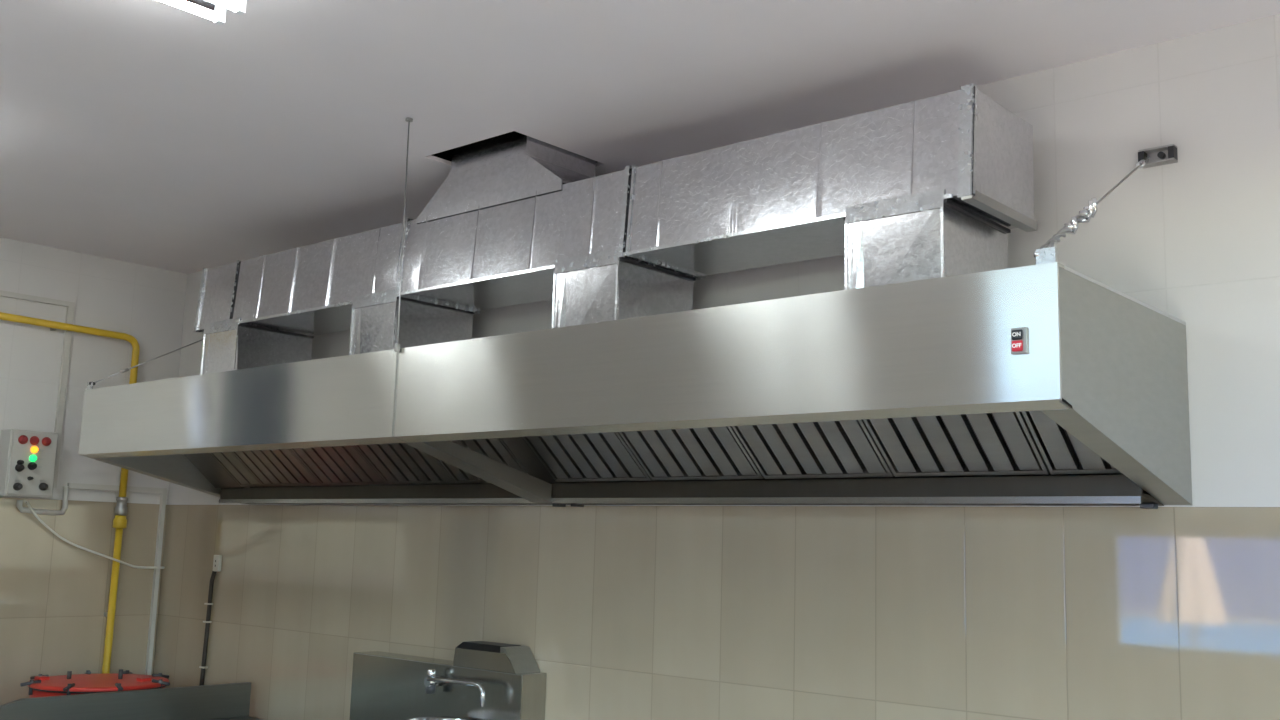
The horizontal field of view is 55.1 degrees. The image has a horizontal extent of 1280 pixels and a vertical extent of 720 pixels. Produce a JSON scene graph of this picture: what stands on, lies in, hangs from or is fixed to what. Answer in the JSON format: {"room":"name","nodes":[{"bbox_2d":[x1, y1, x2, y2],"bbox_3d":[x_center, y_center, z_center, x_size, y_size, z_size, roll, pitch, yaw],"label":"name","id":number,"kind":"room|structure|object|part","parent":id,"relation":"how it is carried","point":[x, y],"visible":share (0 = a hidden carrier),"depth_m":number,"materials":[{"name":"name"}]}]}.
{"room":"commercial kitchen","nodes":[
{"label":"commercial kitchen","id":0,"kind":"room"},
{"bbox_2d":[0,237,186,704],"bbox_3d":[-4.111,0.783,5.114,0.130,3.146,4.420,-6,-11,41],"label":"wall","id":1,"kind":"structure","parent":0,"point":[54,592],"depth_m":6.38,"materials":[{"name":"paint"}]},
{"bbox_2d":[0,429,58,497],"bbox_3d":[-3.054,0.520,6.128,0.176,0.330,0.237,-6,-11,41],"label":"control box","id":2,"kind":"object","parent":1,"relation":"attached to","point":[27,457],"visible":1,"depth_m":6.08,"materials":[{"name":"grey metal"}]},
{"bbox_3d":[-3.049,0.621,6.017,0.039,0.039,0.039,-6,-11,41],"label":"knob","id":3,"kind":"part","parent":2,"relation":"part of","materials":[{"name":"black plastic"}]},
{"bbox_3d":[-3.046,0.529,6.031,0.039,0.039,0.039,-6,-11,41],"label":"knob","id":4,"kind":"part","parent":2,"relation":"part of","materials":[{"name":"black plastic"}]},
{"bbox_2d":[18,435,27,443],"bbox_3d":[-3.044,0.393,6.059,0.026,0.046,0.046,-6,-11,41],"label":"lamp","id":5,"kind":"object","parent":2,"relation":"attached to","point":[22,439],"depth_m":6.05,"materials":[{"name":"red plastic"}]},
{"bbox_3d":[-3.007,0.526,6.077,0.039,0.039,0.039,-6,-11,41],"label":"knob","id":6,"kind":"part","parent":2,"relation":"part of","materials":[{"name":"black plastic"}]},
{"bbox_2d":[29,455,36,461],"bbox_3d":[-3.010,0.487,6.089,0.023,0.036,0.036,-6,-11,41],"label":"lamp","id":7,"kind":"object","parent":2,"relation":"on","point":[32,458],"depth_m":6.08,"materials":[{"name":"green plastic"}]},
{"bbox_2d":[29,436,38,444],"bbox_3d":[-3.009,0.401,6.100,0.026,0.046,0.046,-6,-11,41],"label":"lamp","id":8,"kind":"object","parent":2,"relation":"on","point":[33,440],"depth_m":6.09,"materials":[{"name":"red plastic"}]},
{"bbox_2d":[31,446,38,452],"bbox_3d":[-3.008,0.445,6.098,0.023,0.036,0.036,-6,-11,41],"label":"lamp","id":9,"kind":"object","parent":2,"relation":"on","point":[34,449],"depth_m":6.09,"materials":[{"name":"yellow plastic"}]},
{"bbox_2d":[17,486,67,514],"bbox_3d":[-3.036,0.711,6.238,0.026,0.153,0.253,-6,-11,41],"label":"conduit","id":10,"kind":"object","parent":2,"relation":"attached to","point":[20,507],"visible":1,"depth_m":6.25,"materials":[{"name":"white plastic"}]},
{"bbox_3d":[-2.968,0.630,6.110,0.039,0.039,0.039,-6,-11,41],"label":"knob","id":11,"kind":"part","parent":2,"relation":"part of","materials":[{"name":"black plastic"}]},
{"bbox_2d":[42,437,50,445],"bbox_3d":[-2.970,0.408,6.144,0.026,0.046,0.046,-6,-11,41],"label":"lamp","id":12,"kind":"object","parent":2,"relation":"attached to","point":[46,441],"depth_m":6.14,"materials":[{"name":"red plastic"}]},
{"bbox_2d":[26,501,164,568],"bbox_3d":[-2.823,0.919,6.400,0.055,0.334,0.766,-6,-11,41],"label":"power cable","id":13,"kind":"object","parent":2,"relation":"hanging from","point":[27,502],"visible":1,"depth_m":6.34,"materials":[{"name":"white plastic"}]},
{"bbox_2d":[0,290,74,487],"bbox_3d":[-3.293,0.117,6.016,0.022,0.968,0.939,-6,-11,41],"label":"cable trunking","id":14,"kind":"object","parent":1,"relation":"attached to","point":[70,306],"visible":0.84,"depth_m":6.34,"materials":[{"name":"white plastic"}]},
{"bbox_2d":[0,312,139,673],"bbox_3d":[-3.157,1.136,6.010,0.079,2.767,1.247,-6,-11,41],"label":"gas pipe","id":15,"kind":"object","parent":1,"relation":"attached to","point":[119,522],"visible":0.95,"depth_m":6.45,"materials":[{"name":"yellow metal"}]},
{"bbox_2d":[67,483,166,674],"bbox_3d":[-2.800,1.331,6.441,0.025,1.336,0.534,-6,-11,41],"label":"cable trunking","id":16,"kind":"object","parent":1,"relation":"attached to","point":[163,491],"visible":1,"depth_m":6.63,"materials":[{"name":"white plastic"}]},
{"bbox_2d":[0,0,1279,273],"bbox_3d":[-0.833,-1.106,2.546,8.710,0.016,4.680,-6,-11,41],"label":"ceiling","id":17,"kind":"structure","parent":0,"point":[152,133],"depth_m":3.92,"materials":[{"name":"paint"}]},
{"bbox_2d":[157,0,247,24],"bbox_3d":[-1.188,-1.007,3.041,0.598,0.054,0.598,-6,-11,41],"label":"ceiling light","id":18,"kind":"object","parent":17,"relation":"attached to","point":[215,10],"visible":1,"depth_m":3.32,"materials":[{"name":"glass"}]},
{"bbox_2d":[394,118,412,351],"bbox_3d":[-0.813,-0.434,4.206,0.026,0.819,0.031,-6,-11,41],"label":"rod","id":19,"kind":"object","parent":17,"relation":"hanging from","point":[397,345],"visible":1,"depth_m":4.21,"materials":[{"name":"metal"}]},
{"bbox_2d":[153,14,1279,719],"bbox_3d":[0.616,0.754,4.000,8.710,3.146,0.130,-6,-11,41],"label":"wall","id":20,"kind":"structure","parent":0,"point":[628,612],"depth_m":3.70,"materials":[{"name":"tile"}]},
{"bbox_2d":[213,555,221,571],"bbox_3d":[-2.179,1.047,6.319,0.052,0.083,0.022,-6,-11,41],"label":"wall outlet","id":21,"kind":"object","parent":20,"relation":"attached to","point":[217,561],"visible":1,"depth_m":6.31,"materials":[{"name":"beige plastic"}]},
{"bbox_2d":[199,571,216,685],"bbox_3d":[-2.224,1.563,6.262,0.062,0.963,0.027,-6,-11,41],"label":"cable","id":22,"kind":"object","parent":21,"relation":"attached to","point":[209,604],"visible":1,"depth_m":6.29,"materials":[{"name":"black plastic"}]},
{"bbox_2d":[349,651,546,719],"bbox_3d":[-0.904,1.550,4.828,1.057,0.690,0.428,-6,-11,41],"label":"sink","id":23,"kind":"object","parent":20,"relation":"attached to","point":[385,685],"visible":1,"depth_m":4.88,"materials":[{"name":"metal"}]},
{"bbox_2d":[405,716,470,719],"bbox_3d":[-0.763,1.505,4.612,0.280,0.280,0.280,-6,-11,41],"label":"basin","id":24,"kind":"object","parent":23,"relation":"in","point":[444,717],"depth_m":4.76,"materials":[{"name":"silver metal"}]},
{"bbox_2d":[424,669,484,706],"bbox_3d":[-0.703,1.269,4.760,0.366,0.108,0.078,-6,-11,41],"label":"tap","id":25,"kind":"object","parent":23,"relation":"on","point":[461,687],"depth_m":4.81,"materials":[{"name":"silver metal"}]},
{"bbox_2d":[453,641,539,673],"bbox_3d":[-0.562,1.159,4.791,0.368,0.092,0.127,-6,-11,41],"label":"dispenser","id":26,"kind":"object","parent":23,"relation":"on","point":[494,656],"visible":1,"depth_m":4.73,"materials":[{"name":"metal"}]},
{"bbox_3d":[-0.592,1.128,4.824,0.264,0.023,0.125,-6,-11,41],"label":"lid","id":27,"kind":"part","parent":26,"relation":"part of","materials":[{"name":"black plastic"}]},
{"bbox_2d":[432,149,596,161],"bbox_3d":[-0.544,-1.153,4.671,1.332,0.725,1.079,-6,-11,41],"label":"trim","id":28,"kind":"structure","parent":20,"relation":"attached to","point":[447,155],"depth_m":5.28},
{"bbox_2d":[78,247,1191,508],"bbox_3d":[-0.566,0.247,4.458,4.628,0.537,0.871,-6,-11,41],"label":"exhaust hood","id":29,"kind":"object","parent":20,"relation":"attached to","point":[1106,365],"visible":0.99,"depth_m":3.36,"materials":[{"name":"silver metal"}]},
{"bbox_3d":[-2.274,0.439,5.952,0.073,0.481,0.847,-6,-11,41],"label":"panel","id":30,"kind":"part","parent":29,"relation":"part of","materials":[{"name":"silver metal"}]},
{"bbox_3d":[-2.156,0.444,5.945,0.240,0.328,0.388,-6,-11,41],"label":"blanking plate","id":31,"kind":"part","parent":29,"relation":"part of","materials":[{"name":"silver metal"}]},
{"bbox_2d":[210,452,262,486],"bbox_3d":[-1.982,0.417,5.810,0.192,0.348,0.404,-6,-11,41],"label":"filter","id":32,"kind":"object","parent":29,"relation":"attached to","point":[228,461],"visible":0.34,"depth_m":5.86,"materials":[{"name":"silver metal"}]},
{"bbox_3d":[-1.684,0.210,4.932,2.329,0.315,0.065,-6,-11,41],"label":"panel","id":33,"kind":"part","parent":29,"relation":"part of","materials":[{"name":"silver metal"}]},
{"bbox_2d":[233,449,321,486],"bbox_3d":[-1.726,0.391,5.587,0.476,0.348,0.404,-6,-11,41],"label":"filter","id":34,"kind":"object","parent":29,"relation":"attached to","point":[275,467],"visible":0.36,"depth_m":5.63,"materials":[{"name":"silver metal"}]},
{"bbox_2d":[291,445,386,485],"bbox_3d":[-1.365,0.355,5.274,0.468,0.348,0.404,-6,-11,41],"label":"filter","id":35,"kind":"object","parent":29,"relation":"attached to","point":[334,465],"visible":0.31,"depth_m":5.32,"materials":[{"name":"silver metal"}]},
{"bbox_2d":[355,443,456,484],"bbox_3d":[-1.017,0.320,4.972,0.445,0.348,0.404,-6,-11,41],"label":"filter","id":36,"kind":"object","parent":29,"relation":"attached to","point":[396,463],"visible":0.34,"depth_m":5.03,"materials":[{"name":"silver metal"}]},
{"bbox_2d":[438,438,527,483],"bbox_3d":[-0.678,0.285,4.678,0.442,0.348,0.404,-6,-11,41],"label":"filter","id":37,"kind":"object","parent":29,"relation":"attached to","point":[496,449],"visible":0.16,"depth_m":4.65,"materials":[{"name":"silver metal"}]},
{"bbox_3d":[-0.474,0.274,4.486,0.109,0.328,0.388,-6,-11,41],"label":"blanking plate","id":38,"kind":"part","parent":29,"relation":"part of","materials":[{"name":"silver metal"}]},
{"bbox_2d":[523,432,651,481],"bbox_3d":[-0.248,0.242,4.306,0.465,0.348,0.404,-6,-11,41],"label":"filter","id":39,"kind":"object","parent":29,"relation":"attached to","point":[589,457],"visible":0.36,"depth_m":4.35,"materials":[{"name":"silver metal"}]},
{"bbox_2d":[194,83,1036,374],"bbox_3d":[-0.476,-0.492,4.672,3.938,1.065,0.420,-6,-11,41],"label":"duct","id":40,"kind":"object","parent":29,"relation":"on","point":[935,186],"visible":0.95,"depth_m":4.06,"materials":[{"name":"metal"}]},
{"bbox_2d":[619,426,763,480],"bbox_3d":[0.109,0.206,3.996,0.469,0.348,0.404,-6,-11,41],"label":"filter","id":41,"kind":"object","parent":29,"relation":"attached to","point":[707,453],"visible":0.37,"depth_m":4.04,"materials":[{"name":"silver metal"}]},
{"bbox_3d":[0.060,0.034,3.419,2.296,0.315,0.065,-6,-11,41],"label":"panel","id":42,"kind":"part","parent":29,"relation":"part of","materials":[{"name":"silver metal"}]},
{"bbox_2d":[732,419,893,478],"bbox_3d":[0.465,0.170,3.687,0.464,0.348,0.404,-6,-11,41],"label":"filter","id":43,"kind":"object","parent":29,"relation":"attached to","point":[845,448],"visible":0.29,"depth_m":3.73,"materials":[{"name":"silver metal"}]},
{"bbox_2d":[863,411,1049,476],"bbox_3d":[0.822,0.134,3.378,0.469,0.348,0.404,-6,-11,41],"label":"filter","id":44,"kind":"object","parent":29,"relation":"attached to","point":[1002,443],"visible":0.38,"depth_m":3.42,"materials":[{"name":"silver metal"}]},
{"bbox_3d":[0.829,0.123,3.387,0.448,0.301,0.358,-6,-11,41],"label":"plate","id":45,"kind":"part","parent":44,"relation":"part of","materials":[{"name":"silver metal"}]},
{"bbox_2d":[1011,327,1027,354],"bbox_3d":[0.834,-0.042,2.698,0.038,0.059,0.007,-6,-11,41],"label":"switch","id":46,"kind":"object","parent":29,"relation":"attached to","point":[1019,335],"depth_m":2.69,"materials":[{"name":"grey plastic"}]},
{"bbox_2d":[1021,410,1120,474],"bbox_3d":[1.096,0.106,3.140,0.246,0.348,0.404,-6,-11,41],"label":"filter","id":47,"kind":"object","parent":29,"relation":"attached to","point":[1062,453],"visible":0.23,"depth_m":3.24,"materials":[{"name":"silver metal"}]},
{"bbox_3d":[1.103,0.095,3.150,0.225,0.301,0.358,-6,-11,41],"label":"plate","id":48,"kind":"part","parent":47,"relation":"part of","materials":[{"name":"silver metal"}]},
{"bbox_3d":[1.157,0.092,2.976,0.073,0.481,0.847,-6,-11,41],"label":"panel","id":49,"kind":"part","parent":29,"relation":"part of","materials":[{"name":"silver metal"}]},
{"bbox_3d":[-0.541,0.025,4.512,4.628,0.008,0.815,-6,-11,41],"label":"roof panel","id":50,"kind":"part","parent":29,"relation":"part of","materials":[{"name":"silver metal"}]},
{"bbox_2d":[1138,144,1177,167],"bbox_3d":[1.435,-0.564,3.397,0.096,0.044,0.035,-6,-11,41],"label":"wall bracket","id":51,"kind":"object","parent":20,"relation":"attached to","point":[1166,154],"visible":0.89,"depth_m":3.39,"materials":[{"name":"metal"}]},
{"bbox_2d":[1034,157,1149,257],"bbox_3d":[1.143,-0.396,3.056,0.048,0.453,0.826,-5,-11,37],"label":"wire","id":52,"kind":"object","parent":51,"relation":"attached to","point":[1088,212],"visible":0.94,"depth_m":2.94,"materials":[{"name":"metal"}]},
{"bbox_3d":[-1.988,-0.219,6.365,0.096,0.044,0.035,-6,-11,41],"label":"wall bracket","id":53,"kind":"object","parent":20,"relation":"attached to","visible":0},
{"bbox_2d":[89,339,202,384],"bbox_3d":[-2.268,-0.052,6.018,0.029,0.450,0.838,-6,-11,41],"label":"wire","id":54,"kind":"object","parent":53,"relation":"attached to","point":[126,369],"visible":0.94,"depth_m":5.86,"materials":[{"name":"metal"}]},
{"bbox_3d":[-0.927,2.075,2.068,8.710,0.130,4.680,-6,-11,41],"label":"floor","id":55,"kind":"structure","parent":0,"visible":0},
{"bbox_2d":[20,669,169,697],"bbox_3d":[-2.607,1.998,5.809,0.647,1.037,0.671,5,-9,-18],"label":"drum","id":56,"kind":"object","parent":55,"relation":"on","point":[41,685],"visible":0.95,"depth_m":5.75,"materials":[{"name":"red plastic"}]},
{"bbox_3d":[-2.589,1.540,5.875,0.624,0.023,0.624,-6,-11,41],"label":"lid","id":57,"kind":"part","parent":56,"relation":"part of","materials":[{"name":"red plastic"}]},
{"bbox_2d":[0,682,262,719],"bbox_3d":[-2.350,1.871,4.769,0.754,0.994,2.216,-6,-11,41],"label":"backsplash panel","id":58,"kind":"object","parent":55,"relation":"on","point":[231,701],"visible":1,"depth_m":5.49,"materials":[{"name":"silver metal"}]},
{"bbox_2d":[214,716,262,719],"bbox_3d":[-2.341,1.553,4.817,0.754,0.039,2.216,-6,-11,41],"label":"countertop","id":59,"kind":"structure","parent":58,"relation":"on","point":[246,717],"depth_m":5.78,"materials":[{"name":"metal"}]}
]}

